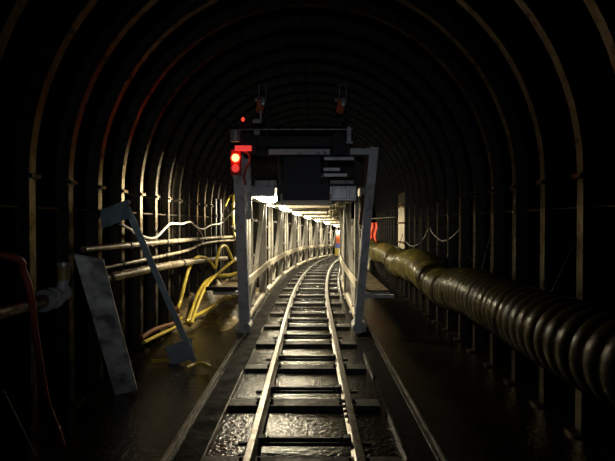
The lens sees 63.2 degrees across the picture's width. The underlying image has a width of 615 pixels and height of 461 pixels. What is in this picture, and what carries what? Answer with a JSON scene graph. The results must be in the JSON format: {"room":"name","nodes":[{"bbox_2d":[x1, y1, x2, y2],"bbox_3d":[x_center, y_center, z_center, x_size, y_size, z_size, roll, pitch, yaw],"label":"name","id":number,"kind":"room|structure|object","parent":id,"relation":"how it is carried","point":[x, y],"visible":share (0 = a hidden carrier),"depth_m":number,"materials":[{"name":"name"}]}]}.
{"room":"underground passage","nodes":[
{"label":"underground passage","id":0,"kind":"room"},
{"bbox_2d":[0,174,334,443],"bbox_3d":[-0.883,1.012,21.838,1.985,3.500,49.686,0,1,6],"label":"wall","id":1,"kind":"structure","parent":0,"point":[45,190],"depth_m":4.93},
{"bbox_2d":[0,251,65,447],"bbox_3d":[-1.872,0.818,3.050,0.391,1.529,1.146,0,1,27],"label":"hose","id":2,"kind":"object","parent":1,"relation":"hanging from","point":[18,259],"visible":1,"depth_m":3.18,"materials":[{"name":"red rubber"}]},
{"bbox_2d":[224,194,235,240],"bbox_3d":[-1.921,-0.335,12.597,0.364,1.176,0.133,0,1,19],"label":"hose","id":3,"kind":"object","parent":1,"relation":"hanging from","point":[230,195],"visible":0.84,"depth_m":12.58,"materials":[{"name":"yellow rubber"}]},
{"bbox_2d":[0,257,614,460],"bbox_3d":[1.619,2.091,21.581,7.015,1.150,49.686,0,1,6],"label":"floor","id":4,"kind":"structure","parent":0,"point":[467,405],"depth_m":5.10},
{"bbox_2d":[2,389,35,456],"bbox_3d":[-1.976,1.335,3.434,0.016,0.619,0.414,0,1,-2],"label":"rod","id":5,"kind":"object","parent":4,"relation":"on","point":[3,390],"visible":1,"depth_m":3.42,"materials":[{"name":"metal"}]},
{"bbox_2d":[74,254,136,394],"bbox_3d":[-1.976,0.988,4.974,0.232,1.564,0.905,0,1,4],"label":"leaning board","id":6,"kind":"object","parent":4,"relation":"on","point":[92,270],"visible":1,"depth_m":4.91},
{"bbox_2d":[100,199,196,363],"bbox_3d":[-1.942,0.712,6.191,0.450,2.161,1.255,1,1,33],"label":"stand","id":7,"kind":"object","parent":4,"relation":"on","point":[182,351],"visible":0.94,"depth_m":6.08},
{"bbox_2d":[150,358,170,362],"bbox_3d":[-1.901,1.683,6.464,0.253,0.068,0.050,-1,1,-37],"label":"timber offcut","id":8,"kind":"object","parent":4,"relation":"on","point":[165,359],"visible":1,"depth_m":6.44,"materials":[{"name":"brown wood"}]},
{"bbox_2d":[185,361,211,370],"bbox_3d":[-1.348,1.665,6.114,0.338,0.086,0.160,-1,1,-31],"label":"scrap","id":9,"kind":"object","parent":4,"relation":"on","point":[201,363],"visible":1,"depth_m":6.13,"materials":[{"name":"yellow rubber"}]},
{"bbox_2d":[160,279,260,332],"bbox_3d":[-1.814,1.474,11.438,1.312,0.465,6.203,0,1,0],"label":"heap","id":10,"kind":"object","parent":4,"relation":"on","point":[225,315],"visible":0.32,"depth_m":9.40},
{"bbox_2d":[142,316,182,343],"bbox_3d":[-2.274,1.602,7.991,0.052,0.164,2.035,0,1,0],"label":"hose","id":11,"kind":"object","parent":10,"relation":"on","point":[145,341],"visible":0.77,"depth_m":7.65,"materials":[{"name":"yellow rubber"}]},
{"bbox_2d":[139,306,179,340],"bbox_3d":[-2.276,1.470,7.841,0.064,0.287,1.979,0,1,0],"label":"hose","id":12,"kind":"object","parent":11,"relation":"on","point":[177,309],"visible":0.87,"depth_m":7.60,"materials":[{"name":"brown rubber"}]},
{"bbox_2d":[185,295,237,322],"bbox_3d":[-1.712,1.438,9.767,0.163,0.343,2.233,0,1,19],"label":"hose","id":13,"kind":"object","parent":10,"relation":"on","point":[217,302],"visible":0.81,"depth_m":9.34,"materials":[{"name":"rubber"}]},
{"bbox_2d":[187,271,236,318],"bbox_3d":[-1.862,1.257,10.237,0.202,0.694,2.884,0,1,12],"label":"hose","id":14,"kind":"object","parent":10,"relation":"on","point":[203,284],"visible":0.74,"depth_m":9.56,"materials":[{"name":"rubber"}]},
{"bbox_2d":[190,260,236,324],"bbox_3d":[-1.804,1.121,10.130,0.129,0.981,3.045,0,1,9],"label":"hose","id":15,"kind":"object","parent":10,"relation":"on","point":[213,277],"visible":0.88,"depth_m":9.38,"materials":[{"name":"rubber"}]},
{"bbox_2d":[212,199,217,285],"bbox_3d":[-2.269,0.434,12.224,0.144,2.406,0.144,0,1,0],"label":"standpipe","id":16,"kind":"object","parent":4,"relation":"on","point":[214,201],"visible":0.79,"depth_m":12.18,"materials":[{"name":"metal"}]},
{"bbox_2d":[217,199,221,282],"bbox_3d":[-2.227,0.416,12.674,0.144,2.427,0.144,0,1,0],"label":"standpipe","id":17,"kind":"object","parent":4,"relation":"on","point":[219,201],"visible":0.6,"depth_m":12.63,"materials":[{"name":"metal"}]},
{"bbox_2d":[201,370,243,460],"bbox_3d":[-0.796,1.751,4.933,0.014,0.050,2.400,0,1,0],"label":"edging strip","id":18,"kind":"object","parent":4,"relation":"on","point":[242,372],"visible":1,"depth_m":4.55,"materials":[{"name":"metal"}]},
{"bbox_2d":[160,256,331,460],"bbox_3d":[0.408,1.972,22.362,1.549,1.015,41.734,0,1,6],"label":"rail","id":19,"kind":"object","parent":4,"relation":"on","point":[171,449],"visible":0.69,"depth_m":5.25,"materials":[{"name":"metal"}]},
{"bbox_2d":[206,90,393,333],"bbox_3d":[-0.128,-0.306,8.180,3.090,3.954,0.495,0,1,0],"label":"frame","id":20,"kind":"object","parent":19,"relation":"on","point":[338,144],"visible":0.94,"depth_m":8.07,"materials":[{"name":"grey metal"}]},
{"bbox_2d":[230,130,240,142],"bbox_3d":[-1.154,-1.510,8.007,0.170,0.180,0.170,0,1,0],"label":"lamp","id":21,"kind":"object","parent":20,"relation":"on","point":[235,135],"depth_m":7.94,"materials":[{"name":"metal"}]},
{"bbox_2d":[230,145,251,178],"bbox_3d":[-1.063,-1.090,8.005,0.338,0.520,0.194,0,1,0],"label":"signal light","id":22,"kind":"object","parent":20,"relation":"attached to","point":[235,154],"visible":1,"depth_m":7.95,"materials":[{"name":"red paint"}]},
{"bbox_2d":[241,151,250,184],"bbox_3d":[-1.011,-1.023,8.017,0.223,0.595,0.055,0,1,0],"label":"cable","id":23,"kind":"object","parent":20,"relation":"hanging from","point":[246,152],"visible":0.97,"depth_m":8.00,"materials":[{"name":"red rubber"}]},
{"bbox_2d":[254,84,265,113],"bbox_3d":[-0.758,-2.115,8.022,0.200,0.460,0.165,0,1,0],"label":"block","id":24,"kind":"object","parent":20,"relation":"attached to","point":[260,106],"visible":1,"depth_m":7.99,"materials":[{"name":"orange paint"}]},
{"bbox_2d":[251,186,274,196],"bbox_3d":[-0.752,-0.654,8.291,0.420,0.180,0.071,0,1,0],"label":"junction box","id":25,"kind":"object","parent":20,"relation":"attached to","point":[256,191],"visible":0.91,"depth_m":8.26,"materials":[{"name":"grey metal"}]},
{"bbox_2d":[255,180,277,186],"bbox_3d":[-0.746,-0.832,9.127,0.400,0.150,0.334,0,1,0],"label":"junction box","id":26,"kind":"object","parent":20,"relation":"attached to","point":[257,182],"visible":0.56,"depth_m":8.98,"materials":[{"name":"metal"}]},
{"bbox_2d":[334,85,346,113],"bbox_3d":[0.531,-2.104,8.013,0.200,0.460,0.165,0,1,0],"label":"block","id":27,"kind":"object","parent":20,"relation":"attached to","point":[341,103],"visible":1,"depth_m":7.98,"materials":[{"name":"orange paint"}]},
{"bbox_2d":[330,186,355,200],"bbox_3d":[0.588,-0.614,8.282,0.440,0.240,0.071,0,1,0],"label":"junction box","id":28,"kind":"object","parent":20,"relation":"attached to","point":[339,193],"visible":1,"depth_m":8.25,"materials":[{"name":"metal"}]},
{"bbox_2d":[213,187,389,331],"bbox_3d":[-0.080,0.458,10.471,2.980,2.455,4.720,0,1,1],"label":"frame","id":29,"kind":"object","parent":19,"relation":"on","point":[373,286],"visible":0.56,"depth_m":10.04,"materials":[{"name":"beige paint"}]},
{"bbox_2d":[255,196,276,202],"bbox_3d":[-0.743,-0.630,8.805,0.421,0.290,0.355,0,1,-9],"label":"lamp","id":30,"kind":"object","parent":29,"relation":"attached to","point":[263,199],"visible":0.41,"depth_m":8.69,"materials":[{"name":"beige"}]},
{"bbox_2d":[280,157,324,183],"bbox_3d":[-0.065,-0.943,12.165,0.780,0.740,7.645,0,1,0],"label":"equipment box","id":31,"kind":"object","parent":29,"relation":"on","point":[296,170],"visible":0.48,"depth_m":8.38,"materials":[{"name":"metal"}]},
{"bbox_2d":[280,194,331,210],"bbox_3d":[0.006,-0.538,10.196,0.860,0.185,3.900,0,1,1],"label":"cable tray","id":32,"kind":"object","parent":29,"relation":"on","point":[293,205],"depth_m":8.37,"materials":[{"name":"beige paint"}]},
{"bbox_2d":[325,157,356,183],"bbox_3d":[0.564,-0.997,8.482,0.530,0.500,0.040,0,1,0],"label":"equipment rack","id":33,"kind":"object","parent":29,"relation":"on","point":[355,158],"visible":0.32,"depth_m":8.46,"materials":[{"name":"metal"}]},
{"bbox_2d":[323,173,346,176],"bbox_3d":[0.469,-0.932,8.441,0.400,0.055,0.125,0,1,0],"label":"bar","id":34,"kind":"object","parent":33,"relation":"attached to","point":[324,174],"visible":1,"depth_m":8.38,"materials":[{"name":"metal"}]},
{"bbox_2d":[324,157,353,160],"bbox_3d":[0.529,-1.207,8.437,0.500,0.055,0.125,0,1,0],"label":"bar","id":35,"kind":"object","parent":33,"relation":"attached to","point":[325,158],"visible":0.96,"depth_m":8.38,"materials":[{"name":"metal"}]},
{"bbox_2d":[329,180,353,183],"bbox_3d":[0.634,-0.832,9.117,0.460,0.150,0.334,0,1,0],"label":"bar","id":36,"kind":"object","parent":33,"relation":"attached to","point":[330,181],"visible":0.44,"depth_m":8.97,"materials":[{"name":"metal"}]},
{"bbox_2d":[253,205,353,294],"bbox_3d":[0.058,0.415,14.830,2.980,2.455,4.720,0,0,3],"label":"frame","id":37,"kind":"object","parent":19,"relation":"on","point":[273,258],"visible":0.54,"depth_m":14.75,"materials":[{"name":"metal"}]},
{"bbox_2d":[293,211,326,214],"bbox_3d":[0.136,-0.583,14.560,0.860,0.185,3.900,0,0,3],"label":"cable tray","id":38,"kind":"object","parent":37,"relation":"on","point":[300,212],"depth_m":13.94,"materials":[{"name":"beige paint"}]},
{"bbox_2d":[277,211,353,276],"bbox_3d":[0.336,0.404,19.188,2.980,2.455,4.720,0,0,4],"label":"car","id":39,"kind":"object","parent":19,"relation":"on","point":[291,249],"visible":0.38,"depth_m":18.98,"materials":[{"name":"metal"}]},
{"bbox_2d":[303,211,330,217],"bbox_3d":[0.407,-0.596,18.922,0.860,0.185,3.900,0,0,4],"label":"cable tray","id":40,"kind":"object","parent":39,"relation":"on","point":[328,215],"depth_m":18.28,"materials":[{"name":"beige paint"}]},
{"bbox_2d":[296,215,353,267],"bbox_3d":[0.759,0.427,23.542,2.980,2.455,4.720,0,0,6],"label":"car","id":41,"kind":"object","parent":19,"relation":"on","point":[304,247],"visible":0.35,"depth_m":23.73,"materials":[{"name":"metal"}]},
{"bbox_2d":[312,215,335,220],"bbox_3d":[0.823,-0.575,23.282,0.860,0.185,3.900,0,0,6],"label":"cable tray","id":42,"kind":"object","parent":41,"relation":"on","point":[318,219],"depth_m":22.64,"materials":[{"name":"beige paint"}]},
{"bbox_2d":[308,218,353,261],"bbox_3d":[1.325,0.485,27.892,2.980,2.455,4.720,0,-1,8],"label":"car","id":43,"kind":"object","parent":19,"relation":"on","point":[311,248],"visible":0.4,"depth_m":28.25,"materials":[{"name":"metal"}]},
{"bbox_2d":[321,220,339,223],"bbox_3d":[1.382,-0.519,27.638,0.860,0.185,3.900,0,-1,8],"label":"cable tray","id":44,"kind":"object","parent":43,"relation":"on","point":[329,222],"depth_m":28.16,"materials":[{"name":"beige paint"}]},
{"bbox_2d":[314,221,353,258],"bbox_3d":[2.038,0.570,32.254,2.980,2.597,4.782,0,1,10],"label":"car","id":45,"kind":"object","parent":19,"relation":"on","point":[324,242],"visible":0.29,"depth_m":32.26,"materials":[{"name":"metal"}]},
{"bbox_2d":[328,224,361,256],"bbox_3d":[2.892,0.694,36.600,2.980,2.624,4.793,0,1,12],"label":"car","id":46,"kind":"object","parent":19,"relation":"on","point":[336,227],"visible":0.22,"depth_m":36.13,"materials":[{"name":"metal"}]},
{"bbox_2d":[172,258,324,460],"bbox_3d":[0.636,2.008,22.726,1.775,1.042,42.486,0,1,6],"label":"trim","id":47,"kind":"structure","parent":4,"relation":"on","point":[194,445],"depth_m":5.38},
{"bbox_2d":[242,255,337,460],"bbox_3d":[1.192,1.913,23.160,1.665,1.140,42.360,0,1,7],"label":"track rail","id":48,"kind":"object","parent":4,"relation":"on","point":[252,448],"visible":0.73,"depth_m":5.11,"materials":[{"name":"metal"}]},
{"bbox_2d":[238,434,371,446],"bbox_3d":[-0.022,1.706,4.056,1.080,0.084,0.085,0,1,0],"label":"bar","id":49,"kind":"object","parent":48,"relation":"attached to","point":[263,440],"visible":0.98,"depth_m":4.04,"materials":[{"name":"metal"}]},
{"bbox_2d":[255,384,356,393],"bbox_3d":[-0.013,1.688,5.306,1.080,0.084,0.085,0,1,0],"label":"bar","id":50,"kind":"object","parent":48,"relation":"attached to","point":[337,389],"visible":0.98,"depth_m":5.29,"materials":[{"name":"metal"}]},
{"bbox_2d":[266,354,347,360],"bbox_3d":[-0.004,1.669,6.556,1.080,0.084,0.085,0,1,0],"label":"bar","id":51,"kind":"object","parent":48,"relation":"attached to","point":[281,357],"visible":0.98,"depth_m":6.54,"materials":[{"name":"metal"}]},
{"bbox_2d":[273,333,341,338],"bbox_3d":[0.004,1.650,7.806,1.080,0.084,0.085,0,1,0],"label":"bar","id":52,"kind":"object","parent":48,"relation":"attached to","point":[329,335],"visible":0.96,"depth_m":7.79,"materials":[{"name":"metal"}]},
{"bbox_2d":[278,318,337,322],"bbox_3d":[0.013,1.631,9.056,1.080,0.084,0.085,0,1,0],"label":"bar","id":53,"kind":"object","parent":48,"relation":"attached to","point":[290,320],"visible":0.97,"depth_m":9.04,"materials":[{"name":"metal"}]},
{"bbox_2d":[282,306,334,310],"bbox_3d":[0.024,1.613,10.305,1.080,0.084,0.085,0,1,1],"label":"bar","id":54,"kind":"object","parent":48,"relation":"attached to","point":[292,308],"visible":0.97,"depth_m":10.29,"materials":[{"name":"metal"}]},
{"bbox_2d":[286,297,332,301],"bbox_3d":[0.046,1.596,11.555,1.080,0.084,0.085,0,1,1],"label":"bar","id":55,"kind":"object","parent":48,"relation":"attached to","point":[294,298],"visible":0.98,"depth_m":11.54,"materials":[{"name":"metal"}]},
{"bbox_2d":[290,290,331,293],"bbox_3d":[0.080,1.582,12.805,1.080,0.084,0.085,0,1,2],"label":"bar","id":56,"kind":"object","parent":48,"relation":"attached to","point":[297,291],"visible":0.93,"depth_m":12.79,"materials":[{"name":"metal"}]},
{"bbox_2d":[293,285,330,287],"bbox_3d":[0.126,1.571,14.055,1.080,0.084,0.085,0,1,2],"label":"bar","id":57,"kind":"object","parent":48,"relation":"attached to","point":[300,286],"visible":0.91,"depth_m":14.04,"materials":[{"name":"metal"}]},
{"bbox_2d":[202,456,400,460],"bbox_3d":[-0.044,1.744,3.747,1.500,0.095,0.190,0,1,0],"label":"tie","id":58,"kind":"object","parent":4,"relation":"on","point":[206,458],"visible":0.99,"depth_m":3.79,"materials":[{"name":"wood"}]},
{"bbox_2d":[227,398,379,410],"bbox_3d":[-0.035,1.725,4.997,1.500,0.095,0.190,0,1,0],"label":"tie","id":59,"kind":"object","parent":4,"relation":"on","point":[234,404],"visible":0.94,"depth_m":4.94,"materials":[{"name":"wood"}]},
{"bbox_2d":[244,363,365,372],"bbox_3d":[-0.027,1.706,6.247,1.500,0.095,0.190,0,1,0],"label":"tie","id":60,"kind":"object","parent":4,"relation":"on","point":[295,368],"visible":0.97,"depth_m":6.16,"materials":[{"name":"wood"}]},
{"bbox_2d":[10,0,602,437],"bbox_3d":[-0.018,-0.615,4.641,5.080,4.770,0.780,0,1,0],"label":"rib","id":61,"kind":"object","parent":4,"relation":"on","point":[24,175],"visible":0.95,"depth_m":4.33,"materials":[{"name":"metal"}]},
{"bbox_2d":[256,340,356,346],"bbox_3d":[-0.018,1.687,7.497,1.500,0.095,0.190,0,1,0],"label":"tie","id":62,"kind":"object","parent":4,"relation":"on","point":[258,343],"visible":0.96,"depth_m":7.44,"materials":[{"name":"wood"}]},
{"bbox_2d":[52,0,561,407],"bbox_3d":[-0.013,-0.625,5.341,5.080,4.770,0.780,0,1,0],"label":"rib","id":63,"kind":"object","parent":4,"relation":"on","point":[549,181],"visible":0.97,"depth_m":5.03,"materials":[{"name":"metal"}]},
{"bbox_2d":[264,323,349,328],"bbox_3d":[-0.009,1.668,8.746,1.500,0.095,0.190,0,1,0],"label":"tie","id":64,"kind":"object","parent":4,"relation":"on","point":[266,326],"visible":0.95,"depth_m":8.66,"materials":[{"name":"wood"}]},
{"bbox_2d":[84,0,530,384],"bbox_3d":[-0.008,-0.636,6.041,5.080,4.770,0.780,0,1,0],"label":"rib","id":65,"kind":"object","parent":4,"relation":"on","point":[94,187],"visible":0.94,"depth_m":5.72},
{"bbox_2d":[109,0,505,366],"bbox_3d":[-0.003,-0.646,6.741,5.080,4.770,0.780,0,1,0],"label":"rib","id":66,"kind":"object","parent":4,"relation":"on","point":[497,190],"visible":0.95,"depth_m":6.41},
{"bbox_2d":[80,235,233,252],"bbox_3d":[-2.289,0.182,9.523,0.304,0.182,8.804,0,1,2],"label":"pipe","id":67,"kind":"object","parent":66,"relation":"attached to","point":[128,245],"visible":0.97,"depth_m":6.61,"materials":[{"name":"brown metal"}]},
{"bbox_2d":[119,207,234,239],"bbox_3d":[-1.992,-0.266,9.300,0.600,0.741,6.388,0,1,0],"label":"cable","id":68,"kind":"object","parent":67,"relation":"on","point":[229,214],"visible":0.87,"depth_m":8.32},
{"bbox_2d":[0,0,614,207],"bbox_3d":[-0.022,-0.604,3.942,5.080,4.770,0.780,0,1,0],"label":"rib","id":69,"kind":"object","parent":4,"relation":"on","point":[602,12],"visible":1,"depth_m":3.63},
{"bbox_2d":[270,310,344,315],"bbox_3d":[0.000,1.650,9.996,1.500,0.095,0.190,0,1,1],"label":"tie","id":70,"kind":"object","parent":4,"relation":"on","point":[291,312],"visible":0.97,"depth_m":9.90,"materials":[{"name":"wood"}]},
{"bbox_2d":[129,15,486,352],"bbox_3d":[0.002,-0.657,7.441,5.080,4.770,0.780,0,1,0],"label":"rib","id":71,"kind":"object","parent":4,"relation":"on","point":[136,193],"visible":0.98,"depth_m":7.11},
{"bbox_2d":[145,34,470,340],"bbox_3d":[0.007,-0.667,8.141,5.080,4.770,0.780,0,1,0],"label":"rib","id":72,"kind":"object","parent":4,"relation":"on","point":[464,196],"visible":0.98,"depth_m":7.81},
{"bbox_2d":[105,239,234,269],"bbox_3d":[-2.254,0.333,9.625,0.274,0.155,8.604,0,1,2],"label":"pipe","id":73,"kind":"object","parent":72,"relation":"attached to","point":[121,264],"visible":0.91,"depth_m":7.65,"materials":[{"name":"metal"}]},
{"bbox_2d":[181,74,435,315],"bbox_3d":[0.023,-0.699,10.241,5.080,4.770,0.780,0,1,1],"label":"rib","id":74,"kind":"object","parent":4,"relation":"on","point":[307,78],"visible":0.89,"depth_m":9.91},
{"bbox_2d":[275,301,341,305],"bbox_3d":[0.020,1.632,11.246,1.500,0.095,0.190,0,1,1],"label":"tie","id":75,"kind":"object","parent":4,"relation":"on","point":[294,302],"visible":0.96,"depth_m":11.16,"materials":[{"name":"wood"}]},
{"bbox_2d":[159,50,457,331],"bbox_3d":[0.012,-0.678,8.841,5.080,4.770,0.780,0,1,0],"label":"rib","id":76,"kind":"object","parent":4,"relation":"on","point":[208,95],"visible":0.94,"depth_m":8.51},
{"bbox_2d":[81,256,227,288],"bbox_3d":[-2.212,0.600,8.827,0.360,0.424,7.604,0,1,0],"label":"pipe","id":77,"kind":"object","parent":76,"relation":"attached to","point":[144,270],"visible":0.61,"depth_m":6.92,"materials":[{"name":"metal"}]},
{"bbox_2d":[171,244,233,318],"bbox_3d":[-2.082,0.918,10.386,0.124,1.180,3.572,0,1,9],"label":"hose","id":78,"kind":"object","parent":77,"relation":"on","point":[215,266],"visible":0.83,"depth_m":9.93,"materials":[{"name":"rubber"}]},
{"bbox_2d":[370,229,614,410],"bbox_3d":[2.503,0.554,15.362,1.325,1.394,28.762,0,1,3],"label":"ventilation duct","id":79,"kind":"object","parent":76,"relation":"hanging from","point":[572,339],"visible":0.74,"depth_m":3.83,"materials":[{"name":"fabric"}]},
{"bbox_2d":[171,63,446,322],"bbox_3d":[0.017,-0.688,9.541,5.080,4.770,0.780,0,1,0],"label":"rib","id":80,"kind":"object","parent":4,"relation":"on","point":[358,77],"visible":0.93,"depth_m":9.21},
{"bbox_2d":[190,84,427,309],"bbox_3d":[0.034,-0.709,10.941,5.080,4.770,0.780,0,1,1],"label":"rib","id":81,"kind":"object","parent":4,"relation":"on","point":[371,106],"visible":0.93,"depth_m":10.61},
{"bbox_2d":[198,93,420,304],"bbox_3d":[0.049,-0.718,11.640,5.080,4.770,0.780,0,1,1],"label":"rib","id":82,"kind":"object","parent":4,"relation":"on","point":[385,127],"visible":0.89,"depth_m":11.31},
{"bbox_2d":[205,101,413,299],"bbox_3d":[0.067,-0.727,12.340,5.080,4.770,0.780,0,1,2],"label":"rib","id":83,"kind":"object","parent":4,"relation":"on","point":[300,104],"visible":0.76,"depth_m":12.00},
{"bbox_2d":[279,293,339,297],"bbox_3d":[0.051,1.618,12.496,1.500,0.095,0.190,0,1,2],"label":"tie","id":84,"kind":"object","parent":4,"relation":"on","point":[329,294],"visible":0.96,"depth_m":12.41,"materials":[{"name":"wood"}]},
{"bbox_2d":[212,107,408,295],"bbox_3d":[0.089,-0.734,13.040,5.080,4.770,0.780,0,1,2],"label":"rib","id":85,"kind":"object","parent":4,"relation":"on","point":[299,111],"visible":0.45,"depth_m":12.68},
{"bbox_2d":[397,192,404,249],"bbox_3d":[2.435,-0.156,12.994,0.040,1.626,1.130,0,1,2],"label":"board panel","id":86,"kind":"object","parent":85,"relation":"attached to","point":[401,197],"visible":0.83,"depth_m":12.93,"materials":[{"name":"beige paint"}]},
{"bbox_2d":[283,287,337,290],"bbox_3d":[0.093,1.606,13.746,1.500,0.095,0.190,0,1,2],"label":"tie","id":87,"kind":"object","parent":4,"relation":"on","point":[299,288],"visible":0.94,"depth_m":13.66,"materials":[{"name":"wood"}]},
{"bbox_2d":[219,114,403,292],"bbox_3d":[0.114,-0.741,13.740,5.080,4.770,0.780,0,1,2],"label":"rib","id":88,"kind":"object","parent":4,"relation":"on","point":[294,118],"visible":0.47,"depth_m":13.39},
{"bbox_2d":[370,222,377,242],"bbox_3d":[1.867,0.059,14.196,0.252,0.574,0.040,0,1,0],"label":"cloth","id":89,"kind":"object","parent":88,"relation":"hanging from","point":[374,226],"visible":0.83,"depth_m":14.19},
{"bbox_2d":[224,120,399,288],"bbox_3d":[0.144,-0.746,14.440,5.080,4.770,0.780,0,1,2],"label":"rib","id":90,"kind":"object","parent":4,"relation":"on","point":[302,122],"visible":0.47,"depth_m":14.10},
{"bbox_2d":[287,282,337,285],"bbox_3d":[0.148,1.597,14.996,1.500,0.095,0.190,0,1,3],"label":"tie","id":91,"kind":"object","parent":4,"relation":"on","point":[329,284],"visible":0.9,"depth_m":14.93,"materials":[{"name":"wood"}]},
{"bbox_2d":[229,125,396,285],"bbox_3d":[0.177,-0.751,15.139,5.080,4.770,0.780,0,1,3],"label":"rib","id":92,"kind":"object","parent":4,"relation":"on","point":[231,243],"visible":0.35,"depth_m":14.77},
{"bbox_2d":[234,132,393,283],"bbox_3d":[0.213,-0.755,15.839,5.080,4.770,0.780,0,1,3],"label":"rib","id":93,"kind":"object","parent":4,"relation":"on","point":[254,159],"visible":0.27,"depth_m":15.45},
{"bbox_2d":[291,278,336,280],"bbox_3d":[0.215,1.591,16.246,1.500,0.095,0.190,0,1,3],"label":"tie","id":94,"kind":"object","parent":4,"relation":"on","point":[303,278],"visible":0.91,"depth_m":16.17,"materials":[{"name":"wood"}]},
{"bbox_2d":[254,160,382,273],"bbox_3d":[0.453,-0.762,19.337,5.080,4.770,0.780,0,1,5],"label":"rib","id":95,"kind":"object","parent":4,"relation":"on","point":[275,167],"visible":0.3,"depth_m":19.16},
{"bbox_2d":[252,157,384,275],"bbox_3d":[0.398,-0.762,18.638,5.080,4.770,0.780,0,1,4],"label":"rib","id":96,"kind":"object","parent":4,"relation":"on","point":[275,162],"visible":0.37,"depth_m":18.41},
{"bbox_2d":[252,157,385,276],"bbox_3d":[0.346,-0.762,17.938,5.080,4.770,0.780,0,1,4],"label":"rib","id":97,"kind":"object","parent":4,"relation":"on","point":[273,159],"visible":0.22,"depth_m":17.55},
{"bbox_2d":[251,147,387,278],"bbox_3d":[0.298,-0.760,17.238,5.080,4.770,0.780,0,1,4],"label":"rib","id":98,"kind":"object","parent":4,"relation":"on","point":[266,159],"visible":0.19,"depth_m":16.80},
{"bbox_2d":[257,160,381,271],"bbox_3d":[0.512,-0.760,20.037,5.080,4.770,0.780,0,1,5],"label":"rib","id":99,"kind":"object","parent":4,"relation":"on","point":[275,172],"visible":0.25,"depth_m":19.60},
{"bbox_2d":[251,134,390,280],"bbox_3d":[0.254,-0.758,16.539,5.080,4.770,0.780,0,1,3],"label":"rib","id":100,"kind":"object","parent":4,"relation":"on","point":[257,163],"visible":0.25,"depth_m":16.12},
{"bbox_2d":[267,160,378,268],"bbox_3d":[0.712,-0.751,22.136,5.080,4.770,0.780,0,1,6],"label":"rib","id":101,"kind":"object","parent":4,"relation":"on","point":[336,162],"visible":0.25,"depth_m":21.75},
{"bbox_2d":[267,157,379,269],"bbox_3d":[0.642,-0.755,21.436,5.080,4.770,0.780,0,1,5],"label":"rib","id":102,"kind":"object","parent":4,"relation":"on","point":[322,158],"visible":0.17,"depth_m":20.96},
{"bbox_2d":[273,164,376,266],"bbox_3d":[0.864,-0.740,23.535,5.080,4.770,0.780,0,1,6],"label":"rib","id":103,"kind":"object","parent":4,"relation":"on","point":[322,165],"visible":0.23,"depth_m":23.18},
{"bbox_2d":[275,166,376,265],"bbox_3d":[0.946,-0.734,24.234,5.080,4.770,0.780,0,1,7],"label":"rib","id":104,"kind":"object","parent":4,"relation":"on","point":[276,211],"visible":0.22,"depth_m":24.16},
{"bbox_2d":[272,160,380,270],"bbox_3d":[0.575,-0.758,20.736,5.080,4.770,0.780,0,1,5],"label":"rib","id":105,"kind":"object","parent":4,"relation":"on","point":[276,176],"visible":0.16,"depth_m":20.27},
{"bbox_2d":[283,172,375,261],"bbox_3d":[1.212,-0.709,26.332,5.080,4.770,0.780,0,1,8],"label":"rib","id":106,"kind":"object","parent":4,"relation":"on","point":[324,172],"visible":0.15,"depth_m":26.36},
{"bbox_2d":[335,231,339,255],"bbox_3d":[2.157,0.957,35.312,0.440,1.850,0.440,0,1,0],"label":"tall cabinet","id":107,"kind":"object","parent":4,"relation":"on","point":[337,233],"visible":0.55,"depth_m":35.13,"materials":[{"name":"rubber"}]},
{"bbox_2d":[325,259,365,460],"bbox_3d":[2.001,1.914,23.050,1.658,1.140,42.151,0,1,7],"label":"track rail","id":108,"kind":"object","parent":4,"relation":"on","point":[356,448],"visible":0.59,"depth_m":4.96,"materials":[{"name":"metal"}]},
{"bbox_2d":[321,162,377,267],"bbox_3d":[0.786,-0.746,22.835,5.080,4.770,0.780,0,1,6],"label":"rib","id":109,"kind":"object","parent":4,"relation":"on","point":[330,163],"visible":0.14,"depth_m":22.36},
{"bbox_2d":[388,412,408,460],"bbox_3d":[0.770,1.761,4.297,0.014,0.050,0.950,0,1,0],"label":"edging strip","id":110,"kind":"object","parent":4,"relation":"on","point":[389,415],"visible":1,"depth_m":4.21,"materials":[{"name":"metal"}]},
{"bbox_2d":[350,293,447,460],"bbox_3d":[2.512,1.976,22.086,1.532,1.015,41.208,0,1,6],"label":"rail","id":111,"kind":"object","parent":4,"relation":"on","point":[439,454],"visible":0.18,"depth_m":5.01,"materials":[{"name":"metal"}]},
{"bbox_3d":[-0.027,-0.594,3.242,5.080,4.770,0.780,0,1,0],"label":"rib","id":112,"kind":"object","parent":4,"relation":"on","visible":0},
{"bbox_2d":[0,287,64,319],"bbox_3d":[-2.288,0.602,3.189,0.276,0.187,2.325,0,1,3],"label":"rusty pipe","id":113,"kind":"object","parent":112,"relation":"attached to","point":[48,299],"visible":0.91,"depth_m":4.08,"materials":[{"name":"brown metal"}]},
{"bbox_2d":[56,262,71,300],"bbox_3d":[-2.185,0.460,4.473,0.156,0.355,0.177,0,1,0],"label":"valve","id":114,"kind":"object","parent":113,"relation":"attached to","point":[63,268],"visible":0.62,"depth_m":4.42,"materials":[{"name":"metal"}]},
{"bbox_2d":[0,0,614,229],"bbox_3d":[1.619,-1.428,21.528,7.015,3.690,49.686,0,1,6],"label":"ceiling","id":115,"kind":"structure","parent":0,"point":[37,17],"depth_m":5.50,"materials":[{"name":"metal"}]},
{"bbox_2d":[338,205,375,238],"bbox_3d":[5.109,-0.068,45.169,5.080,4.890,0.001,0,1,16],"label":"wall","id":116,"kind":"structure","parent":0,"point":[352,206],"depth_m":45.26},
{"bbox_2d":[436,173,614,446],"bbox_3d":[4.126,1.023,21.125,1.935,3.500,48.325,0,1,6],"label":"wall","id":117,"kind":"structure","parent":0,"point":[566,281],"depth_m":4.91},
{"bbox_2d":[339,275,436,460],"bbox_3d":[2.433,2.012,22.485,1.760,1.042,42.027,0,1,6],"label":"trim","id":118,"kind":"structure","parent":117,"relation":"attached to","point":[414,442],"depth_m":5.04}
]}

